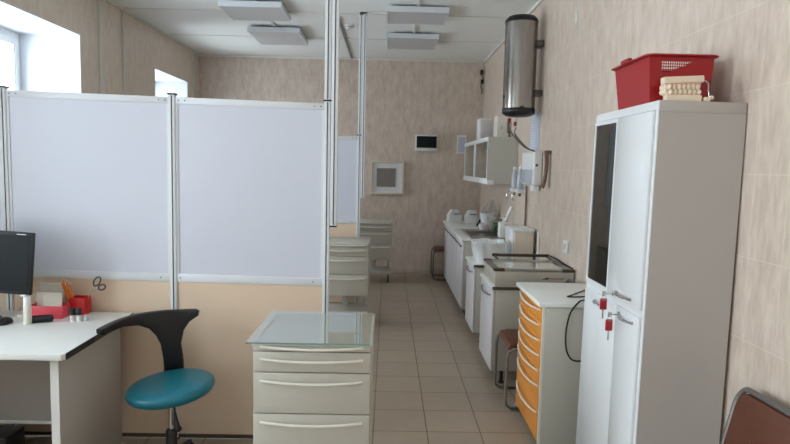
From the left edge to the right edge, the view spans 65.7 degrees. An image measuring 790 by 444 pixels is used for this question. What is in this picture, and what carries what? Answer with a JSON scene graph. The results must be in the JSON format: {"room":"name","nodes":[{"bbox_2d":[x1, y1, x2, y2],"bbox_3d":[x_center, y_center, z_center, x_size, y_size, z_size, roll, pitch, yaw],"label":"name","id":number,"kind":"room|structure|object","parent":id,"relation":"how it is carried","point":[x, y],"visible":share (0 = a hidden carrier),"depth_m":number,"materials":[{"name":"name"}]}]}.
{"room":"dental clinic","nodes":[
{"label":"dental clinic","id":0,"kind":"room"},
{"bbox_2d":[2,0,199,97],"bbox_3d":[-3.146,-0.342,3.207,0.660,3.170,11.720,1,5,-1],"label":"wall","id":1,"kind":"structure","parent":0,"point":[146,48],"depth_m":6.20,"materials":[{"name":"beige wallpaper"}]},
{"bbox_2d":[0,0,81,92],"bbox_3d":[-3.138,-0.696,4.827,0.715,1.862,1.450,1,5,-1],"label":"window","id":2,"kind":"structure","parent":1,"relation":"in","point":[40,54],"depth_m":5.46,"materials":[{"name":"white glass"}]},
{"bbox_2d":[98,0,103,93],"bbox_3d":[-2.837,-0.571,5.941,0.020,3.145,0.045,1,5,-1],"label":"trim","id":3,"kind":"structure","parent":1,"relation":"attached to","point":[99,1],"depth_m":5.83,"materials":[{"name":"grey metal"}]},
{"bbox_2d":[122,10,125,94],"bbox_3d":[-2.843,-0.618,6.459,0.020,3.145,0.035,1,5,-1],"label":"trim","id":4,"kind":"structure","parent":1,"relation":"attached to","point":[123,12],"depth_m":6.34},
{"bbox_2d":[105,0,199,55],"bbox_3d":[-2.773,-1.900,3.057,0.020,0.025,11.695,1,5,-1],"label":"trim","id":5,"kind":"structure","parent":1,"relation":"attached to","point":[109,1],"depth_m":6.97,"materials":[{"name":"white plastic"}]},
{"bbox_2d":[154,67,187,96],"bbox_3d":[-3.173,-0.964,7.877,0.715,1.845,1.195,1,5,-1],"label":"window","id":6,"kind":"structure","parent":1,"relation":"in","point":[164,83],"depth_m":8.38,"materials":[{"name":"white glass"}]},
{"bbox_2d":[192,51,193,97],"bbox_3d":[-2.869,-0.822,8.710,0.020,3.145,0.045,1,5,-1],"label":"trim","id":7,"kind":"structure","parent":1,"relation":"attached to","point":[192,51],"depth_m":8.58,"materials":[{"name":"grey metal"}]},
{"bbox_2d":[167,34,499,42],"bbox_3d":[-0.751,-2.276,7.577,4.125,0.006,0.028,1,5,-1],"label":"trim","id":8,"kind":"structure","parent":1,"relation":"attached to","point":[167,34],"depth_m":7.57,"materials":[{"name":"white plastic"}]},
{"bbox_2d":[25,273,536,443],"bbox_3d":[-1.067,1.328,3.382,4.970,0.100,11.920,1,5,-1],"label":"floor","id":9,"kind":"structure","parent":0,"point":[433,383],"depth_m":4.64,"materials":[{"name":"tile"}]},
{"bbox_2d":[0,425,24,443],"bbox_3d":[-2.186,1.175,3.150,0.460,0.200,0.169,1,5,-1],"label":"case","id":10,"kind":"object","parent":9,"relation":"on","point":[9,434],"visible":1,"depth_m":3.16,"materials":[{"name":"black plastic"}]},
{"bbox_2d":[0,310,133,443],"bbox_3d":[-2.119,0.905,3.086,1.322,0.751,0.780,1,5,-1],"label":"desk","id":11,"kind":"object","parent":9,"relation":"on","point":[63,374],"visible":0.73,"depth_m":3.12,"materials":[{"name":"white laminate"}]},
{"bbox_2d":[0,317,12,325],"bbox_3d":[-2.017,0.508,3.156,0.064,0.034,0.110,1,5,-1],"label":"computer mouse","id":12,"kind":"object","parent":11,"relation":"on","point":[4,320],"visible":1,"depth_m":3.14,"materials":[{"name":"black plastic"}]},
{"bbox_2d":[0,230,35,317],"bbox_3d":[-2.099,0.272,3.194,0.466,0.494,0.200,1,5,-1],"label":"monitor","id":13,"kind":"object","parent":11,"relation":"on","point":[17,249],"visible":0.9,"depth_m":3.15,"materials":[{"name":"black plastic"}]},
{"bbox_2d":[20,295,31,324],"bbox_3d":[-1.903,0.451,3.152,0.051,0.153,0.038,1,5,-1],"label":"spray bottle","id":14,"kind":"object","parent":11,"relation":"on","point":[27,307],"visible":1,"depth_m":3.14,"materials":[{"name":"plastic"}]},
{"bbox_2d":[32,314,53,322],"bbox_3d":[-1.848,0.506,3.198,0.110,0.038,0.040,-1,6,-21],"label":"stapler","id":15,"kind":"object","parent":11,"relation":"on","point":[49,317],"visible":0.91,"depth_m":3.19,"materials":[{"name":"black plastic"}]},
{"bbox_2d":[31,302,70,318],"bbox_3d":[-1.874,0.479,3.321,0.184,0.068,0.100,1,5,-1],"label":"desk organizer","id":16,"kind":"object","parent":11,"relation":"on","point":[59,312],"visible":0.5,"depth_m":3.27,"materials":[{"name":"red plastic"}]},
{"bbox_2d":[37,292,56,305],"bbox_3d":[-1.896,0.443,3.328,0.105,0.123,0.011,1,5,-1],"label":"notepad","id":17,"kind":"object","parent":16,"relation":"in","point":[39,294],"visible":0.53,"depth_m":3.32,"materials":[{"name":"beige paper"}]},
{"bbox_2d":[43,292,61,305],"bbox_3d":[-1.848,0.444,3.301,0.100,0.128,0.011,1,5,-1],"label":"notebook","id":18,"kind":"object","parent":16,"relation":"in","point":[49,298],"visible":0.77,"depth_m":3.30,"materials":[{"name":"paper"}]},
{"bbox_2d":[40,283,67,301],"bbox_3d":[-1.896,0.422,3.401,0.135,0.165,0.030,1,5,-1],"label":"booklet","id":19,"kind":"object","parent":16,"relation":"in","point":[44,287],"visible":0.38,"depth_m":3.38,"materials":[{"name":"paper"}]},
{"bbox_2d":[69,307,75,320],"bbox_3d":[-1.708,0.488,3.233,0.032,0.072,0.032,1,5,-1],"label":"ink bottle","id":20,"kind":"object","parent":11,"relation":"on","point":[71,309],"visible":1,"depth_m":3.22,"materials":[{"name":"white plastic"}]},
{"bbox_2d":[76,307,81,320],"bbox_3d":[-1.675,0.490,3.239,0.030,0.070,0.030,1,5,-1],"label":"ink bottle","id":21,"kind":"object","parent":11,"relation":"on","point":[79,309],"visible":1,"depth_m":3.23,"materials":[{"name":"white plastic"}]},
{"bbox_2d":[69,295,91,314],"bbox_3d":[-1.750,0.461,3.399,0.086,0.095,0.075,1,5,-1],"label":"pencil holder","id":22,"kind":"object","parent":11,"relation":"on","point":[81,301],"visible":0.67,"depth_m":3.36,"materials":[{"name":"red plastic"}]},
{"bbox_2d":[62,278,68,303],"bbox_3d":[-1.802,0.405,3.363,0.054,0.200,0.008,2,5,4],"label":"pencil","id":23,"kind":"object","parent":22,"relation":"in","point":[62,278],"visible":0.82,"depth_m":3.36,"materials":[{"name":"orange wood"}]},
{"bbox_2d":[66,280,70,297],"bbox_3d":[-1.788,0.410,3.364,0.044,0.190,0.008,2,5,5],"label":"pencil","id":24,"kind":"object","parent":22,"relation":"in","point":[66,280],"visible":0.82,"depth_m":3.36,"materials":[{"name":"orange wood"}]},
{"bbox_2d":[87,276,105,298],"bbox_3d":[-1.673,0.402,3.400,0.132,0.204,0.019,1,5,-6],"label":"scissors","id":25,"kind":"object","parent":22,"relation":"in","point":[94,285],"visible":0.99,"depth_m":3.39,"materials":[{"name":"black metal"}]},
{"bbox_2d":[84,314,88,320],"bbox_3d":[-1.645,0.508,3.256,0.024,0.032,0.024,1,5,-1],"label":"vial","id":26,"kind":"object","parent":11,"relation":"on","point":[86,316],"visible":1,"depth_m":3.25,"materials":[{"name":"white plastic"}]},
{"bbox_2d":[96,309,214,443],"bbox_3d":[-1.148,0.894,3.115,0.587,0.807,0.543,1,5,-1],"label":"stool","id":27,"kind":"object","parent":9,"relation":"on","point":[177,385],"visible":1,"depth_m":3.10,"materials":[{"name":"teal leather"}]},
{"bbox_2d":[0,0,339,439],"bbox_3d":[-1.574,-0.327,3.407,2.505,3.170,0.044,1,5,-1],"label":"screen","id":28,"kind":"object","parent":9,"relation":"on","point":[225,210],"visible":0.67,"depth_m":3.43,"materials":[{"name":"metal"}]},
{"bbox_2d":[246,312,374,443],"bbox_3d":[-0.368,0.907,2.842,0.524,0.864,0.584,1,5,-1],"label":"base cabinet","id":29,"kind":"object","parent":9,"relation":"on","point":[313,371],"visible":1,"depth_m":2.58,"materials":[{"name":"beige paint"}]},
{"bbox_2d":[251,312,374,347],"bbox_3d":[-0.350,0.490,2.825,0.506,0.014,0.545,1,5,-1],"label":"countertop","id":30,"kind":"structure","parent":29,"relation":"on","point":[283,327],"depth_m":2.78,"materials":[{"name":"clear glass"}]},
{"bbox_2d":[329,237,370,312],"bbox_3d":[-0.513,0.608,6.157,0.506,0.856,0.584,1,5,-1],"label":"base cabinet","id":31,"kind":"object","parent":9,"relation":"on","point":[349,257],"visible":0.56,"depth_m":5.90,"materials":[{"name":"white laminate"}]},
{"bbox_2d":[330,237,370,244],"bbox_3d":[-0.505,0.187,6.139,0.506,0.014,0.545,1,5,-1],"label":"countertop","id":32,"kind":"structure","parent":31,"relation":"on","point":[333,240],"depth_m":6.12,"materials":[{"name":"beige paint"}]},
{"bbox_2d":[329,12,386,301],"bbox_3d":[-1.486,-0.593,6.367,2.749,3.170,0.128,1,5,-1],"label":"screen","id":33,"kind":"object","parent":9,"relation":"on","point":[351,149],"visible":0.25,"depth_m":6.42,"materials":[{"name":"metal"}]},
{"bbox_2d":[360,218,392,282],"bbox_3d":[-0.295,0.402,8.486,0.506,0.856,0.584,1,5,-1],"label":"base cabinet","id":34,"kind":"object","parent":9,"relation":"on","point":[379,230],"visible":0.73,"depth_m":8.22,"materials":[{"name":"beige paint"}]},
{"bbox_2d":[360,218,392,222],"bbox_3d":[-0.286,-0.019,8.468,0.506,0.014,0.545,1,5,-1],"label":"countertop","id":35,"kind":"structure","parent":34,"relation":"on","point":[362,220],"depth_m":8.45,"materials":[{"name":"beige paint"}]},
{"bbox_2d":[430,246,445,280],"bbox_3d":[0.791,0.404,8.847,0.518,0.832,0.415,1,5,-1],"label":"chair","id":36,"kind":"object","parent":9,"relation":"on","point":[437,249],"visible":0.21,"depth_m":8.68,"materials":[{"name":"brown leather"}]},
{"bbox_2d":[443,225,449,281],"bbox_3d":[0.965,0.463,8.237,0.585,0.835,0.700,1,5,-1],"label":"base cabinet","id":37,"kind":"object","parent":9,"relation":"on","point":[447,230],"visible":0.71,"depth_m":8.20,"materials":[{"name":"beige paint"}]},
{"bbox_2d":[448,230,455,293],"bbox_3d":[0.973,0.526,7.545,0.585,0.835,0.690,1,5,-1],"label":"base cabinet","id":38,"kind":"object","parent":9,"relation":"on","point":[452,246],"visible":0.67,"depth_m":7.52,"materials":[{"name":"beige paint"}]},
{"bbox_2d":[443,221,480,240],"bbox_3d":[0.989,0.096,7.511,0.598,0.027,2.140,1,5,-1],"label":"countertop","id":39,"kind":"structure","parent":38,"relation":"on","point":[456,228],"depth_m":7.59,"materials":[{"name":"white laminate"}]},
{"bbox_2d":[447,210,461,222],"bbox_3d":[0.803,-0.079,8.296,0.180,0.173,0.140,1,5,-6],"label":"glove box","id":40,"kind":"object","parent":39,"relation":"on","point":[453,216],"visible":1,"depth_m":8.23,"materials":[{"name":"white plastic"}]},
{"bbox_2d":[464,210,477,223],"bbox_3d":[1.028,-0.071,8.259,0.180,0.173,0.140,2,5,5],"label":"glove box","id":41,"kind":"object","parent":39,"relation":"on","point":[471,217],"visible":0.95,"depth_m":8.20,"materials":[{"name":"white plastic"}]},
{"bbox_2d":[461,229,504,240],"bbox_3d":[1.051,0.165,6.946,0.486,0.064,1.016,1,5,-1],"label":"sink","id":42,"kind":"object","parent":39,"relation":"in","point":[472,233],"visible":0.49,"depth_m":7.11,"materials":[{"name":"metal"}]},
{"bbox_2d":[479,223,488,229],"bbox_3d":[1.072,0.058,7.383,0.130,0.071,0.130,1,5,-1],"label":"enamel bowl","id":43,"kind":"object","parent":42,"relation":"on","point":[482,226],"visible":0.95,"depth_m":7.33,"materials":[{"name":"white metal"}]},
{"bbox_2d":[491,222,497,231],"bbox_3d":[1.198,0.054,7.224,0.113,0.114,0.124,1,5,-1],"label":"sponge","id":44,"kind":"object","parent":42,"relation":"on","point":[494,227],"visible":0.81,"depth_m":7.20,"materials":[{"name":"green"}]},
{"bbox_2d":[498,216,508,237],"bbox_3d":[1.168,0.049,6.590,0.100,0.236,0.110,1,5,-1],"label":"soap dispenser bottle","id":45,"kind":"object","parent":42,"relation":"on","point":[501,225],"visible":0.88,"depth_m":6.54,"materials":[{"name":"white plastic"}]},
{"bbox_2d":[504,206,512,221],"bbox_3d":[1.216,-0.014,6.715,0.157,0.324,0.040,2,5,14],"label":"paper roll","id":46,"kind":"object","parent":42,"relation":"on","point":[510,208],"visible":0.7,"depth_m":6.69,"materials":[{"name":"white paper"}]},
{"bbox_2d":[480,201,498,228],"bbox_3d":[1.168,-0.103,7.585,0.236,0.365,0.236,1,5,-1],"label":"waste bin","id":47,"kind":"object","parent":39,"relation":"on","point":[485,217],"visible":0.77,"depth_m":7.51,"materials":[{"name":"plastic"}]},
{"bbox_2d":[486,217,502,224],"bbox_3d":[1.159,0.038,7.022,0.219,0.181,0.098,1,5,-1],"label":"faucet","id":48,"kind":"object","parent":39,"relation":"on","point":[498,217],"visible":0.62,"depth_m":7.03,"materials":[{"name":"silver metal"}]},
{"bbox_2d":[454,236,504,314],"bbox_3d":[0.981,0.588,6.858,0.585,0.835,0.690,1,5,-1],"label":"base cabinet","id":49,"kind":"object","parent":9,"relation":"on","point":[463,249],"visible":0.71,"depth_m":6.57,"materials":[{"name":"white laminate"}]},
{"bbox_2d":[465,256,507,332],"bbox_3d":[0.982,0.732,5.838,0.608,0.732,0.534,1,5,-1],"label":"base cabinet","id":50,"kind":"object","parent":9,"relation":"on","point":[473,278],"visible":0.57,"depth_m":5.60,"materials":[{"name":"beige paint"}]},
{"bbox_2d":[466,256,507,266],"bbox_3d":[0.999,0.381,5.808,0.589,0.026,0.532,1,5,-1],"label":"countertop","id":51,"kind":"structure","parent":50,"relation":"on","point":[470,259],"depth_m":5.78,"materials":[{"name":"white laminate"}]},
{"bbox_2d":[470,238,506,262],"bbox_3d":[0.875,0.269,5.750,0.322,0.202,0.356,1,5,-1],"label":"bin","id":52,"kind":"object","parent":51,"relation":"on","point":[482,248],"visible":0.88,"depth_m":5.61,"materials":[{"name":"white plastic"}]},
{"bbox_2d":[505,225,534,259],"bbox_3d":[1.187,0.194,5.850,0.204,0.346,0.406,1,5,-1],"label":"storage container","id":53,"kind":"object","parent":51,"relation":"on","point":[519,239],"visible":0.8,"depth_m":5.66,"materials":[{"name":"beige plastic"}]},
{"bbox_2d":[479,273,519,383],"bbox_3d":[0.988,0.821,4.812,0.618,0.740,0.574,1,5,-1],"label":"base cabinet","id":54,"kind":"object","parent":9,"relation":"on","point":[499,307],"visible":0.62,"depth_m":4.54,"materials":[{"name":"beige paint"}]},
{"bbox_2d":[480,273,503,289],"bbox_3d":[1.006,0.466,4.781,0.599,0.026,0.572,1,5,-1],"label":"countertop","id":55,"kind":"structure","parent":54,"relation":"on","point":[482,275],"depth_m":4.72,"materials":[{"name":"white laminate"}]},
{"bbox_2d":[484,253,574,286],"bbox_3d":[1.022,0.371,4.849,0.602,0.151,0.743,1,5,-1],"label":"instrument box","id":56,"kind":"object","parent":55,"relation":"on","point":[500,272],"visible":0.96,"depth_m":4.50,"materials":[{"name":"beige metal"}]},
{"bbox_2d":[494,279,575,409],"bbox_3d":[0.988,0.825,4.238,0.518,0.832,0.415,1,5,-1],"label":"chair","id":57,"kind":"object","parent":9,"relation":"on","point":[509,337],"visible":0.38,"depth_m":4.21,"materials":[{"name":"brown leather"}]},
{"bbox_2d":[516,282,585,443],"bbox_3d":[1.039,0.856,3.723,0.542,0.869,0.614,1,5,-1],"label":"base cabinet","id":58,"kind":"object","parent":9,"relation":"on","point":[547,382],"visible":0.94,"depth_m":3.45,"materials":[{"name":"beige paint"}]},
{"bbox_2d":[516,282,585,307],"bbox_3d":[1.056,0.436,3.685,0.526,0.026,0.614,1,5,-1],"label":"countertop","id":59,"kind":"structure","parent":58,"relation":"on","point":[542,294],"depth_m":3.65,"materials":[{"name":"white laminate"}]},
{"bbox_2d":[567,290,584,297],"bbox_3d":[1.170,0.425,3.619,0.162,0.010,0.381,6,7,40],"label":"power cable","id":60,"kind":"object","parent":59,"relation":"on","point":[571,295],"visible":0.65,"depth_m":3.52,"materials":[{"name":"black rubber"}]},
{"bbox_2d":[565,299,584,361],"bbox_3d":[1.053,0.603,3.411,0.233,0.343,0.082,-3,7,-38],"label":"power cable","id":61,"kind":"object","parent":58,"relation":"hanging from","point":[578,302],"visible":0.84,"depth_m":3.37,"materials":[{"name":"black rubber"}]},
{"bbox_2d":[576,100,746,443],"bbox_3d":[1.136,0.435,2.799,0.387,1.877,0.710,2,5,-1],"label":"tall cabinet","id":62,"kind":"object","parent":9,"relation":"on","point":[667,174],"visible":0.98,"depth_m":2.46,"materials":[{"name":"white paint"}]},
{"bbox_2d":[600,291,610,318],"bbox_3d":[0.941,0.372,2.739,0.047,0.126,0.013,1,5,-1],"label":"key","id":63,"kind":"object","parent":62,"relation":"attached to","point":[603,301],"visible":1,"depth_m":2.73,"materials":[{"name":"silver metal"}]},
{"bbox_2d":[605,312,616,339],"bbox_3d":[0.941,0.454,2.666,0.047,0.126,0.013,1,5,-1],"label":"key","id":64,"kind":"object","parent":62,"relation":"attached to","point":[608,322],"visible":1,"depth_m":2.66,"materials":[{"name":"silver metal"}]},
{"bbox_2d":[611,53,718,109],"bbox_3d":[1.148,-0.597,2.646,0.316,0.203,0.419,1,5,-1],"label":"plastic basket","id":65,"kind":"object","parent":62,"relation":"on","point":[638,80],"visible":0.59,"depth_m":2.47,"materials":[{"name":"red plastic"}]},
{"bbox_2d":[659,75,713,101],"bbox_3d":[1.147,-0.524,2.415,0.200,0.102,0.078,1,5,-1],"label":"dental cast","id":66,"kind":"object","parent":62,"relation":"on","point":[686,86],"visible":1,"depth_m":2.38,"materials":[{"name":"paint"}]},
{"bbox_2d":[720,387,789,443],"bbox_3d":[1.033,1.022,2.079,0.518,0.832,0.415,1,5,-4],"label":"chair","id":67,"kind":"object","parent":9,"relation":"on","point":[753,417],"visible":1,"depth_m":2.13,"materials":[{"name":"brown leather"}]},
{"bbox_2d":[111,0,537,60],"bbox_3d":[-0.997,-1.928,3.087,4.970,0.100,11.920,1,5,-1],"label":"ceiling","id":68,"kind":"structure","parent":0,"point":[191,22],"depth_m":6.95,"materials":[{"name":"paint"}]},
{"bbox_2d":[218,0,290,21],"bbox_3d":[-1.391,-2.123,6.133,0.605,0.076,0.590,1,5,-1],"label":"ceiling lamp","id":69,"kind":"object","parent":68,"relation":"attached to","point":[236,10],"visible":1,"depth_m":6.02,"materials":[{"name":"white plastic"}]},
{"bbox_2d":[221,6,288,20],"bbox_3d":[-1.391,-2.092,6.136,0.577,0.006,0.562,1,5,-1],"label":"diffuser","id":70,"kind":"object","parent":69,"relation":"attached to","point":[236,13],"depth_m":6.11,"materials":[{"name":"white plastic"}]},
{"bbox_2d":[247,26,307,45],"bbox_3d":[-1.384,-2.230,7.318,0.595,0.076,0.770,1,5,-1],"label":"ceiling lamp","id":71,"kind":"object","parent":68,"relation":"attached to","point":[263,35],"visible":1,"depth_m":7.17,"materials":[{"name":"white plastic"}]},
{"bbox_2d":[250,32,305,44],"bbox_3d":[-1.385,-2.200,7.321,0.567,0.006,0.742,1,5,-1],"label":"diffuser","id":72,"kind":"object","parent":71,"relation":"attached to","point":[264,38],"depth_m":7.30,"materials":[{"name":"white plastic"}]},
{"bbox_2d":[340,20,352,58],"bbox_3d":[-0.615,-2.275,7.674,0.030,0.018,2.470,1,5,-1],"label":"cable raceway","id":73,"kind":"object","parent":68,"relation":"attached to","point":[341,26],"visible":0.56,"depth_m":7.56,"materials":[{"name":"grey plastic"}]},
{"bbox_2d":[344,24,353,29],"bbox_3d":[-0.516,-2.187,6.875,0.110,0.045,0.110,1,5,-1],"label":"smoke detector","id":74,"kind":"object","parent":68,"relation":"attached to","point":[347,26],"visible":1,"depth_m":6.84,"materials":[{"name":"white plastic"}]},
{"bbox_2d":[387,33,438,49],"bbox_3d":[0.207,-2.209,7.459,0.602,0.076,0.690,1,5,-1],"label":"ceiling lamp","id":75,"kind":"object","parent":68,"relation":"attached to","point":[411,41],"visible":1,"depth_m":7.31,"materials":[{"name":"white plastic"}]},
{"bbox_2d":[388,38,436,49],"bbox_3d":[0.207,-2.178,7.462,0.574,0.006,0.662,1,5,-1],"label":"diffuser","id":76,"kind":"object","parent":75,"relation":"attached to","point":[393,43],"depth_m":7.45,"materials":[{"name":"white plastic"}]},
{"bbox_2d":[387,6,448,24],"bbox_3d":[0.220,-2.092,6.169,0.607,0.076,0.520,1,5,-1],"label":"ceiling lamp","id":77,"kind":"object","parent":68,"relation":"attached to","point":[419,15],"visible":1,"depth_m":6.05,"materials":[{"name":"white plastic"}]},
{"bbox_2d":[388,12,446,23],"bbox_3d":[0.219,-2.061,6.172,0.579,0.006,0.492,1,5,-1],"label":"diffuser","id":78,"kind":"object","parent":77,"relation":"attached to","point":[393,17],"depth_m":6.16,"materials":[{"name":"white plastic"}]},
{"bbox_2d":[199,56,484,267],"bbox_3d":[-1.098,-0.834,9.120,4.970,3.170,0.100,1,5,-1],"label":"wall","id":79,"kind":"structure","parent":0,"point":[405,99],"depth_m":9.02,"materials":[{"name":"tile"}]},
{"bbox_2d":[200,54,483,62],"bbox_3d":[-0.764,-2.385,8.920,4.170,0.030,0.025,1,5,-1],"label":"trim","id":80,"kind":"structure","parent":79,"relation":"attached to","point":[208,55],"depth_m":8.91,"materials":[{"name":"white plastic"}]},
{"bbox_2d":[370,160,403,194],"bbox_3d":[-0.115,-0.658,9.072,0.497,0.500,0.050,1,5,-1],"label":"vent","id":81,"kind":"object","parent":79,"relation":"attached to","point":[387,177],"visible":1,"depth_m":9.07,"materials":[{"name":"beige plastic"}]},
{"bbox_2d":[377,168,395,186],"bbox_3d":[-0.131,-0.660,9.072,0.280,0.275,0.013,1,5,-1],"label":"vent grille","id":82,"kind":"object","parent":81,"relation":"attached to","point":[386,177],"depth_m":9.07,"materials":[{"name":"grey metal"}]},
{"bbox_2d":[390,267,443,273],"bbox_3d":[-0.831,0.711,9.207,4.170,0.090,0.012,1,5,-1],"label":"baseboard","id":83,"kind":"structure","parent":79,"relation":"attached to","point":[393,269],"depth_m":9.22,"materials":[{"name":"tile"}]},
{"bbox_2d":[415,134,437,150],"bbox_3d":[0.464,-1.166,9.013,0.327,0.242,0.088,1,5,-1],"label":"box","id":84,"kind":"object","parent":79,"relation":"attached to","point":[423,142],"visible":1,"depth_m":8.97,"materials":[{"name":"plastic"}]},
{"bbox_2d":[456,135,466,153],"bbox_3d":[0.987,-1.147,9.054,0.145,0.275,0.022,1,5,-1],"label":"framed notice","id":85,"kind":"object","parent":79,"relation":"attached to","point":[461,139],"visible":0.76,"depth_m":9.04,"materials":[{"name":"white paper"}]},
{"bbox_2d":[480,70,483,93],"bbox_3d":[1.275,-2.053,8.966,0.052,0.352,0.040,1,5,-1],"label":"junction box","id":86,"kind":"object","parent":79,"relation":"attached to","point":[481,71],"visible":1,"depth_m":8.95,"materials":[{"name":"black plastic"}]},
{"bbox_2d":[480,0,789,443],"bbox_3d":[1.403,-0.251,3.267,0.100,3.170,11.720,1,5,-1],"label":"wall","id":87,"kind":"structure","parent":0,"point":[575,77],"depth_m":2.74,"materials":[{"name":"tile"}]},
{"bbox_2d":[124,8,507,17],"bbox_3d":[-0.737,-2.162,6.323,4.125,0.006,0.028,1,5,-1],"label":"trim","id":88,"kind":"structure","parent":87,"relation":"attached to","point":[124,8],"depth_m":6.31,"materials":[{"name":"white plastic"}]},
{"bbox_2d":[463,137,517,184],"bbox_3d":[1.143,-0.749,7.587,0.322,0.514,2.080,1,5,-1],"label":"upper cabinet","id":89,"kind":"object","parent":87,"relation":"attached to","point":[487,160],"visible":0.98,"depth_m":6.60,"materials":[{"name":"beige paint"}]},
{"bbox_2d":[477,118,492,139],"bbox_3d":[1.095,-1.127,7.458,0.170,0.263,0.206,1,5,-1],"label":"appliance","id":90,"kind":"object","parent":89,"relation":"on","point":[484,125],"visible":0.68,"depth_m":7.36,"materials":[{"name":"plastic"}]},
{"bbox_2d":[494,116,508,136],"bbox_3d":[1.232,-1.090,7.078,0.135,0.263,0.233,1,5,-1],"label":"carton","id":91,"kind":"object","parent":89,"relation":"on","point":[500,122],"visible":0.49,"depth_m":6.97,"materials":[{"name":"cardboard"}]},
{"bbox_2d":[506,166,518,198],"bbox_3d":[1.240,-0.410,6.423,0.144,0.349,0.071,1,5,-1],"label":"dispenser","id":92,"kind":"object","parent":87,"relation":"attached to","point":[514,175],"visible":0.8,"depth_m":6.40,"materials":[{"name":"white plastic"}]},
{"bbox_2d":[511,169,516,187],"bbox_3d":[1.255,-0.454,6.420,0.064,0.200,0.064,1,5,-1],"label":"soap bottle","id":93,"kind":"object","parent":92,"relation":"on","point":[514,176],"depth_m":6.40,"materials":[{"name":"white plastic"}]},
{"bbox_2d":[484,0,542,62],"bbox_3d":[1.374,-1.814,3.112,0.025,0.030,11.695,1,5,-1],"label":"trim","id":94,"kind":"structure","parent":87,"relation":"attached to","point":[538,3],"depth_m":7.40,"materials":[{"name":"white plastic"}]},
{"bbox_2d":[512,166,525,200],"bbox_3d":[1.243,-0.385,6.144,0.144,0.349,0.071,1,5,-1],"label":"dispenser","id":95,"kind":"object","parent":87,"relation":"attached to","point":[520,189],"visible":0.76,"depth_m":6.12,"materials":[{"name":"white plastic"}]},
{"bbox_2d":[517,169,522,188],"bbox_3d":[1.258,-0.428,6.141,0.064,0.200,0.064,1,5,-1],"label":"soap bottle","id":96,"kind":"object","parent":95,"relation":"on","point":[519,185],"depth_m":6.12,"materials":[{"name":"white plastic"}]},
{"bbox_2d":[502,14,543,151],"bbox_3d":[1.167,-1.266,5.622,0.349,1.229,0.302,1,5,-1],"label":"water heater","id":97,"kind":"object","parent":87,"relation":"attached to","point":[522,43],"visible":1,"depth_m":5.49,"materials":[{"name":"metal"}]},
{"bbox_2d":[524,186,527,225],"bbox_3d":[1.295,-0.089,6.268,0.022,0.577,0.440,1,5,0],"label":"hose","id":98,"kind":"object","parent":87,"relation":"attached to","point":[526,186],"visible":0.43,"depth_m":6.05,"materials":[{"name":"brown plastic"}]},
{"bbox_2d":[521,151,542,190],"bbox_3d":[1.277,-0.475,5.733,0.091,0.358,0.484,1,5,-1],"label":"dispenser","id":99,"kind":"object","parent":87,"relation":"attached to","point":[531,171],"visible":1,"depth_m":5.54,"materials":[{"name":"white plastic"}]},
{"bbox_2d":[530,112,540,149],"bbox_3d":[1.329,-0.858,5.801,0.004,0.340,0.360,1,5,-1],"label":"notice","id":100,"kind":"object","parent":87,"relation":"attached to","point":[535,119],"visible":0.98,"depth_m":5.78,"materials":[{"name":"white paper"}]},
{"bbox_2d":[536,231,539,259],"bbox_3d":[1.302,0.241,5.570,0.016,0.308,0.040,1,5,-1],"label":"strip","id":101,"kind":"object","parent":87,"relation":"attached to","point":[538,232],"visible":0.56,"depth_m":5.55,"materials":[{"name":"plastic"}]},
{"bbox_2d":[540,150,551,188],"bbox_3d":[1.295,-0.450,5.246,0.069,0.325,0.060,1,5,-1],"label":"plate","id":102,"kind":"object","parent":87,"relation":"attached to","point":[546,152],"visible":1,"depth_m":5.22,"materials":[{"name":"brown plastic"}]},
{"bbox_2d":[563,239,568,253],"bbox_3d":[1.313,0.190,4.707,0.021,0.100,0.110,1,5,-1],"label":"wall socket","id":103,"kind":"object","parent":87,"relation":"attached to","point":[565,242],"visible":1,"depth_m":4.68,"materials":[{"name":"white plastic"}]},
{"bbox_2d":[575,10,577,23],"bbox_3d":[1.357,-1.535,4.576,0.006,0.090,0.040,1,5,-1],"label":"wall hook","id":104,"kind":"object","parent":87,"relation":"attached to","point":[576,12],"visible":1,"depth_m":4.56,"materials":[{"name":"white plastic"}]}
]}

